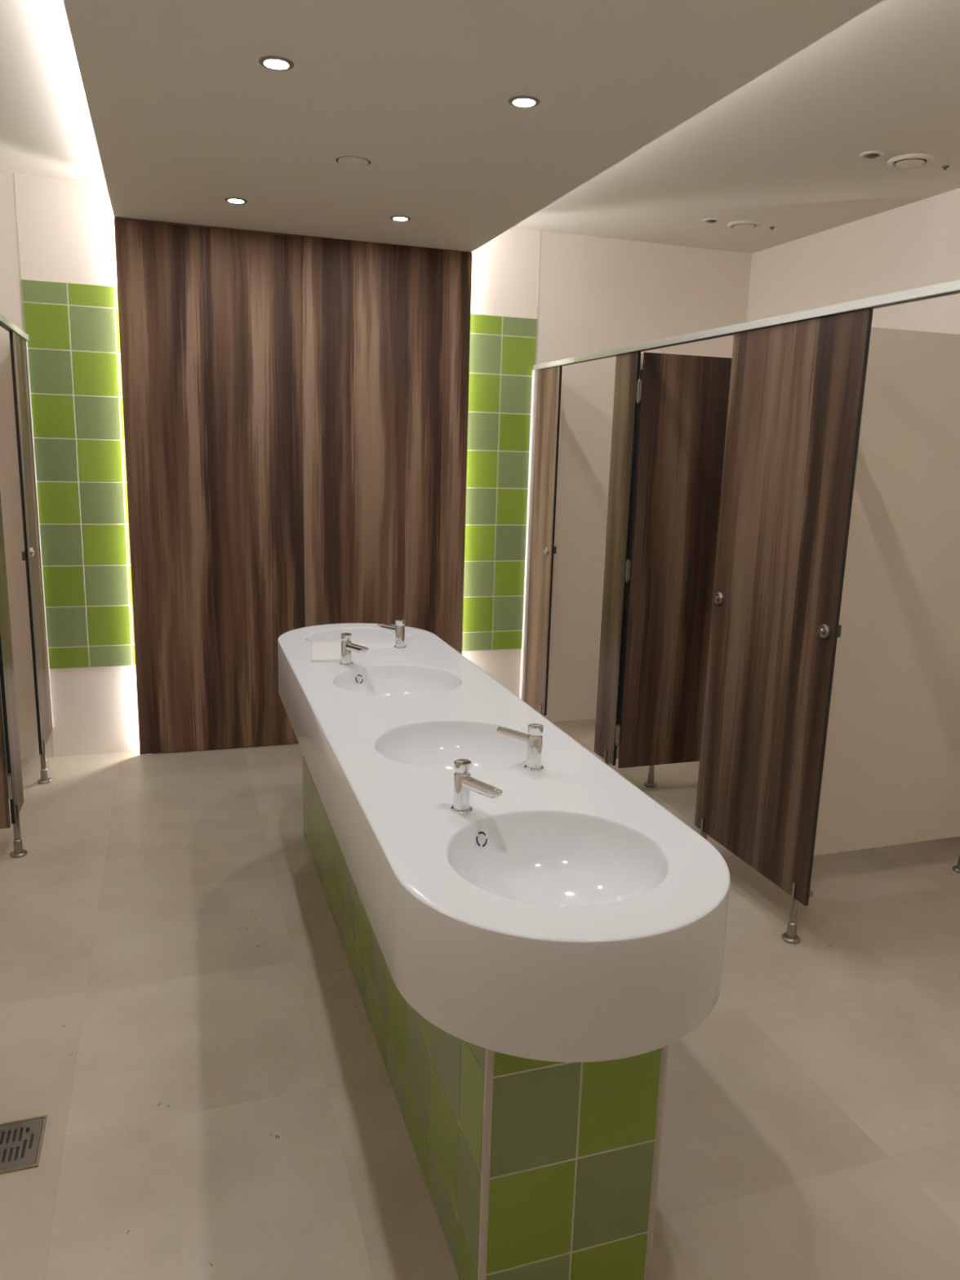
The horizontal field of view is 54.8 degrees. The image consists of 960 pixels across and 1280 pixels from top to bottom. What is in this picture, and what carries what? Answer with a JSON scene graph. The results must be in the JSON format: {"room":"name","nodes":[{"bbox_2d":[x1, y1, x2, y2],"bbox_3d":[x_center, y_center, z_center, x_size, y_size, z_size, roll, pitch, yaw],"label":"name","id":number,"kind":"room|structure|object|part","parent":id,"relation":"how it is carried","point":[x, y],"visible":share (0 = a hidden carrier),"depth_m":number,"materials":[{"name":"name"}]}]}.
{"room":"public restroom","nodes":[
{"label":"public restroom","id":0,"kind":"room"},
{"bbox_2d":[0,171,751,759],"bbox_3d":[-0.936,-0.768,4.881,5.384,2.829,0.110,-2,12,-18],"label":"wall","id":1,"kind":"structure","parent":0,"point":[597,294],"depth_m":4.94,"materials":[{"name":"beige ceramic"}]},
{"bbox_2d":[12,173,53,756],"bbox_3d":[-2.133,-0.750,4.430,0.006,2.745,0.004,-2,12,-18],"label":"trim","id":2,"kind":"structure","parent":1,"relation":"attached to","point":[12,173],"depth_m":4.22,"materials":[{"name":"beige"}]},
{"bbox_2d":[114,217,472,755],"bbox_3d":[-0.908,-0.716,4.811,1.728,2.588,0.079,-2,12,-18],"label":"wall panel","id":3,"kind":"object","parent":1,"relation":"attached to","point":[295,407],"visible":0.78,"depth_m":4.71,"materials":[{"name":"brown wood"}]},
{"bbox_2d":[522,231,541,701],"bbox_3d":[0.286,-0.846,5.230,0.006,2.745,0.004,-2,12,-18],"label":"trim","id":4,"kind":"structure","parent":1,"relation":"attached to","point":[540,231],"depth_m":5.01,"materials":[{"name":"silver metal"}]},
{"bbox_2d":[0,0,959,253],"bbox_3d":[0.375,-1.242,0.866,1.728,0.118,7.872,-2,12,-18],"label":"ceiling","id":5,"kind":"structure","parent":0,"point":[186,117],"depth_m":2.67,"materials":[{"name":"paint"}]},
{"bbox_2d":[224,197,247,204],"bbox_3d":[-1.027,-1.849,3.897,0.093,0.004,0.093,-2,12,-18],"label":"recessed light","id":6,"kind":"object","parent":5,"relation":"in","point":[232,200],"visible":1,"depth_m":3.89,"materials":[{"name":"beige glass"}]},
{"bbox_2d":[258,55,293,71],"bbox_3d":[-0.544,-1.540,2.474,0.093,0.004,0.093,-2,12,-18],"label":"recessed light","id":7,"kind":"object","parent":5,"relation":"in","point":[271,62],"visible":1,"depth_m":2.47,"materials":[{"name":"white glass"}]},
{"bbox_2d":[334,155,372,167],"bbox_3d":[-0.453,-1.709,3.309,0.134,0.007,0.134,-2,12,-18],"label":"ceiling vent","id":8,"kind":"object","parent":5,"relation":"in","point":[353,161],"visible":1,"depth_m":3.29,"materials":[{"name":"beige plastic"}]},
{"bbox_2d":[390,215,410,221],"bbox_3d":[-0.355,-1.876,4.120,0.093,0.004,0.093,-2,12,-18],"label":"recessed light","id":9,"kind":"object","parent":5,"relation":"in","point":[397,218],"visible":1,"depth_m":4.11,"materials":[{"name":"white glass"}]},
{"bbox_2d":[508,95,539,108],"bbox_3d":[0.128,-1.567,2.696,0.093,0.004,0.093,-2,12,-18],"label":"recessed light","id":10,"kind":"object","parent":5,"relation":"in","point":[520,101],"visible":1,"depth_m":2.69,"materials":[{"name":"white"}]},
{"bbox_2d":[702,217,721,223],"bbox_3d":[1.159,-2.093,4.625,0.092,0.012,0.092,-2,12,-18],"label":"ceiling fitting","id":11,"kind":"object","parent":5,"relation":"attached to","point":[709,220],"visible":1,"depth_m":4.61,"materials":[{"name":"beige plastic"}]},
{"bbox_2d":[726,220,760,230],"bbox_3d":[1.337,-2.099,4.687,0.168,0.016,0.168,-2,12,-18],"label":"ceiling vent","id":12,"kind":"object","parent":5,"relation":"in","point":[737,224],"visible":1,"depth_m":4.66,"materials":[{"name":"beige plastic"}]},
{"bbox_2d":[859,150,884,159],"bbox_3d":[1.508,-1.862,3.560,0.092,0.012,0.092,-2,12,-18],"label":"ceiling fitting","id":13,"kind":"object","parent":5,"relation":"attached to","point":[875,154],"visible":1,"depth_m":3.55,"materials":[{"name":"beige plastic"}]},
{"bbox_2d":[886,153,933,169],"bbox_3d":[1.680,-1.866,3.614,0.168,0.016,0.168,-2,12,-18],"label":"ceiling vent","id":14,"kind":"object","parent":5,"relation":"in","point":[910,161],"visible":1,"depth_m":3.59,"materials":[{"name":"beige plastic"}]},
{"bbox_2d":[942,165,949,169],"bbox_3d":[1.850,-1.877,3.679,0.026,0.013,0.026,-2,12,-18],"label":"button","id":15,"kind":"object","parent":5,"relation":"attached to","point":[944,167],"visible":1,"depth_m":3.67,"materials":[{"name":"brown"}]},
{"bbox_2d":[0,718,959,1279],"bbox_3d":[0.287,1.385,1.440,5.184,0.080,7.932,-2,12,-18],"label":"floor","id":16,"kind":"structure","parent":0,"point":[811,1126],"depth_m":2.46,"materials":[{"name":"beige tile"}]},
{"bbox_2d":[0,492,27,857],"bbox_3d":[-1.781,-0.166,3.441,0.060,2.027,0.228,-2,12,-18],"label":"panel","id":17,"kind":"object","parent":16,"relation":"on","point":[8,696],"visible":1,"depth_m":3.50,"materials":[{"name":"brown wood"}]},
{"bbox_2d":[0,687,13,828],"bbox_3d":[-2.063,-0.199,3.194,0.700,1.865,0.040,-2,12,-18],"label":"door","id":18,"kind":"structure","parent":17,"relation":"attached to","point":[6,788],"depth_m":3.44,"materials":[{"name":"brown wood"}]},
{"bbox_2d":[0,1115,47,1174],"bbox_3d":[-1.091,1.161,2.117,0.165,0.005,0.165,-2,12,-18],"label":"floor drain","id":19,"kind":"object","parent":16,"relation":"on","point":[21,1140],"visible":1,"depth_m":2.13,"materials":[{"name":"silver metal"}]},
{"bbox_2d":[8,330,53,784],"bbox_3d":[-2.073,-0.353,4.300,0.060,2.027,0.440,-2,12,-18],"label":"panel","id":20,"kind":"object","parent":16,"relation":"on","point":[32,554],"visible":1,"depth_m":4.24,"materials":[{"name":"brown wood"}]},
{"bbox_2d":[0,313,28,341],"bbox_3d":[-1.400,-0.946,2.193,0.033,0.028,4.531,-2,12,-18],"label":"rail","id":21,"kind":"object","parent":20,"relation":"attached to","point":[5,323],"visible":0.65,"depth_m":3.84,"materials":[{"name":"silver metal"}]},
{"bbox_3d":[-2.010,-0.394,4.151,0.018,0.045,0.045,-2,12,-18],"label":"latch knob","id":22,"kind":"part","parent":20,"relation":"part of","materials":[{"name":"metal"}]},
{"bbox_2d":[62,908,829,1266],"bbox_3d":[-0.013,1.118,2.488,2.292,0.001,1.402,2,12,3],"label":"floor grit","id":23,"kind":"structure","parent":16,"relation":"on","point":[201,908],"depth_m":2.27,"materials":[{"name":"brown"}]},
{"bbox_2d":[302,752,668,1279],"bbox_3d":[-0.194,0.714,2.783,0.358,0.661,2.346,-2,12,-18],"label":"pedestal","id":24,"kind":"object","parent":16,"relation":"on","point":[531,1169],"visible":0.35,"depth_m":1.73,"materials":[{"name":"green tile"}]},
{"bbox_3d":[-0.726,0.486,3.812,0.012,0.660,0.012,-2,12,-18],"label":"corner trim","id":25,"kind":"part","parent":24,"relation":"part of","materials":[{"name":"silver metal"}]},
{"bbox_3d":[0.009,0.956,1.647,0.012,0.660,0.012,-2,12,-18],"label":"corner trim","id":26,"kind":"part","parent":24,"relation":"part of","materials":[{"name":"silver metal"}]},
{"bbox_2d":[277,622,730,1062],"bbox_3d":[-0.163,0.296,2.656,0.617,0.210,2.611,-2,12,-18],"label":"countertop","id":27,"kind":"structure","parent":24,"relation":"on","point":[569,915],"depth_m":1.80,"materials":[{"name":"white ceramic"}]},
{"bbox_2d":[310,641,341,662],"bbox_3d":[-0.543,0.040,3.296,0.116,0.008,0.300,0,12,-9],"label":"folded paper","id":28,"kind":"object","parent":27,"relation":"on","point":[321,651],"visible":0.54,"depth_m":3.27,"materials":[{"name":"white paper"}]},
{"bbox_2d":[339,632,368,665],"bbox_3d":[-0.418,0.038,3.089,0.045,0.104,0.137,-10,16,-44],"label":"tap","id":29,"kind":"object","parent":27,"relation":"on","point":[347,646],"visible":1,"depth_m":3.10,"materials":[{"name":"silver metal"}]},
{"bbox_3d":[-0.406,0.029,3.075,0.026,0.026,0.104,-10,16,-44],"label":"spout","id":30,"kind":"part","parent":29,"relation":"part of","materials":[{"name":"silver metal"}]},
{"bbox_2d":[305,627,413,648],"bbox_3d":[-0.465,0.058,3.574,0.413,0.135,0.413,-2,12,-18],"label":"basin","id":31,"kind":"object","parent":27,"relation":"in","point":[369,637],"depth_m":3.73,"materials":[{"name":"white ceramic"}]},
{"bbox_2d":[377,618,405,648],"bbox_3d":[-0.329,-0.031,3.435,0.137,0.104,0.045,12,15,40],"label":"tap","id":32,"kind":"object","parent":27,"relation":"on","point":[399,629],"visible":1,"depth_m":3.40,"materials":[{"name":"silver metal"}]},
{"bbox_3d":[-0.340,-0.045,3.443,0.104,0.026,0.026,12,15,40],"label":"spout","id":33,"kind":"part","parent":32,"relation":"part of","materials":[{"name":"silver metal"}]},
{"bbox_2d":[332,664,462,696],"bbox_3d":[-0.263,0.192,2.958,0.413,0.135,0.413,-2,12,-18],"label":"basin","id":34,"kind":"object","parent":27,"relation":"in","point":[355,680],"depth_m":3.10,"materials":[{"name":"white ceramic"}]},
{"bbox_2d":[373,719,527,771],"bbox_3d":[-0.061,0.326,2.341,0.413,0.135,0.413,-2,12,-18],"label":"basin","id":35,"kind":"object","parent":27,"relation":"in","point":[415,744],"depth_m":2.48,"materials":[{"name":"white ceramic"}]},
{"bbox_2d":[450,759,502,813],"bbox_3d":[-0.005,0.305,1.857,0.045,0.104,0.137,-9,16,-42],"label":"tap","id":36,"kind":"object","parent":27,"relation":"on","point":[464,783],"visible":1,"depth_m":1.87,"materials":[{"name":"silver metal"}]},
{"bbox_3d":[0.006,0.296,1.843,0.026,0.026,0.104,-9,16,-42],"label":"spout","id":37,"kind":"part","parent":36,"relation":"part of","materials":[{"name":"silver metal"}]},
{"bbox_2d":[497,723,543,771],"bbox_3d":[0.093,0.241,2.181,0.137,0.104,0.045,12,16,41],"label":"tap","id":38,"kind":"object","parent":27,"relation":"on","point":[533,740],"visible":1,"depth_m":2.14,"materials":[{"name":"silver metal"}]},
{"bbox_3d":[0.082,0.227,2.189,0.104,0.026,0.026,12,16,41],"label":"spout","id":39,"kind":"part","parent":38,"relation":"part of","materials":[{"name":"silver metal"}]},
{"bbox_2d":[444,809,671,906],"bbox_3d":[0.140,0.459,1.725,0.413,0.135,0.413,-2,12,-18],"label":"basin","id":40,"kind":"object","parent":27,"relation":"in","point":[496,858],"depth_m":1.84,"materials":[{"name":"white ceramic"}]},
{"bbox_3d":[0.337,0.943,1.755,0.012,0.660,0.012,-2,12,-18],"label":"corner trim","id":41,"kind":"part","parent":24,"relation":"part of","materials":[{"name":"silver metal"}]},
{"bbox_2d":[519,365,562,716],"bbox_3d":[0.334,-0.456,5.134,0.060,2.027,0.364,-2,12,-18],"label":"panel","id":42,"kind":"object","parent":16,"relation":"on","point":[546,384],"visible":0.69,"depth_m":5.10,"materials":[{"name":"brown wood"}]},
{"bbox_3d":[0.356,-0.481,5.016,0.018,0.045,0.045,-2,12,-18],"label":"latch knob","id":43,"kind":"part","parent":42,"relation":"part of","materials":[{"name":"metal"}]},
{"bbox_2d":[594,351,640,765],"bbox_3d":[0.624,-0.270,4.279,0.060,2.027,0.210,-2,12,-18],"label":"panel","id":44,"kind":"object","parent":16,"relation":"on","point":[627,365],"visible":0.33,"depth_m":4.24,"materials":[{"name":"brown wood"}]},
{"bbox_2d":[614,352,732,768],"bbox_3d":[0.991,-0.330,4.255,0.700,1.865,0.040,-2,12,-18],"label":"door","id":45,"kind":"structure","parent":44,"relation":"attached to","point":[682,400],"depth_m":4.18,"materials":[{"name":"brown wood"}]},
{"bbox_2d":[616,353,657,787],"bbox_3d":[1.258,-0.292,4.473,1.311,2.028,0.060,-2,12,-18],"label":"trim","id":46,"kind":"structure","parent":16,"relation":"on","point":[650,783],"depth_m":4.41,"materials":[{"name":"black metal"}]},
{"bbox_3d":[1.260,-0.368,4.457,1.311,1.873,0.013,-2,12,-18],"label":"panel","id":47,"kind":"part","parent":46,"relation":"part of","materials":[{"name":"brown wood"}]},
{"bbox_2d":[694,308,873,943],"bbox_3d":[0.993,-0.034,3.192,0.060,2.027,0.689,-2,12,-18],"label":"panel","id":48,"kind":"object","parent":16,"relation":"on","point":[797,390],"visible":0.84,"depth_m":3.11,"materials":[{"name":"brown wood"}]},
{"bbox_3d":[0.888,-0.155,3.449,0.018,0.045,0.045,-2,12,-18],"label":"latch knob","id":49,"kind":"part","parent":48,"relation":"part of","materials":[{"name":"metal"}]},
{"bbox_2d":[533,279,959,369],"bbox_3d":[1.019,-1.042,2.993,0.033,0.028,4.531,-2,12,-18],"label":"rail","id":50,"kind":"object","parent":48,"relation":"attached to","point":[952,287],"visible":0.81,"depth_m":3.02,"materials":[{"name":"silver metal"}]},
{"bbox_3d":[1.075,-0.027,2.897,0.018,0.045,0.045,-2,12,-18],"label":"latch knob","id":51,"kind":"part","parent":48,"relation":"part of","materials":[{"name":"metal"}]},
{"bbox_2d":[808,327,959,897],"bbox_3d":[1.627,-0.056,3.386,1.311,2.028,0.060,-2,12,-18],"label":"wall","id":52,"kind":"structure","parent":16,"relation":"on","point":[891,776],"depth_m":3.33,"materials":[{"name":"beige paint"}]},
{"bbox_2d":[746,187,959,334],"bbox_3d":[2.833,-0.059,1.990,0.100,2.829,7.932,-2,12,-18],"label":"wall","id":53,"kind":"structure","parent":0,"point":[917,244],"depth_m":4.43,"materials":[{"name":"beige paint"}]}
]}

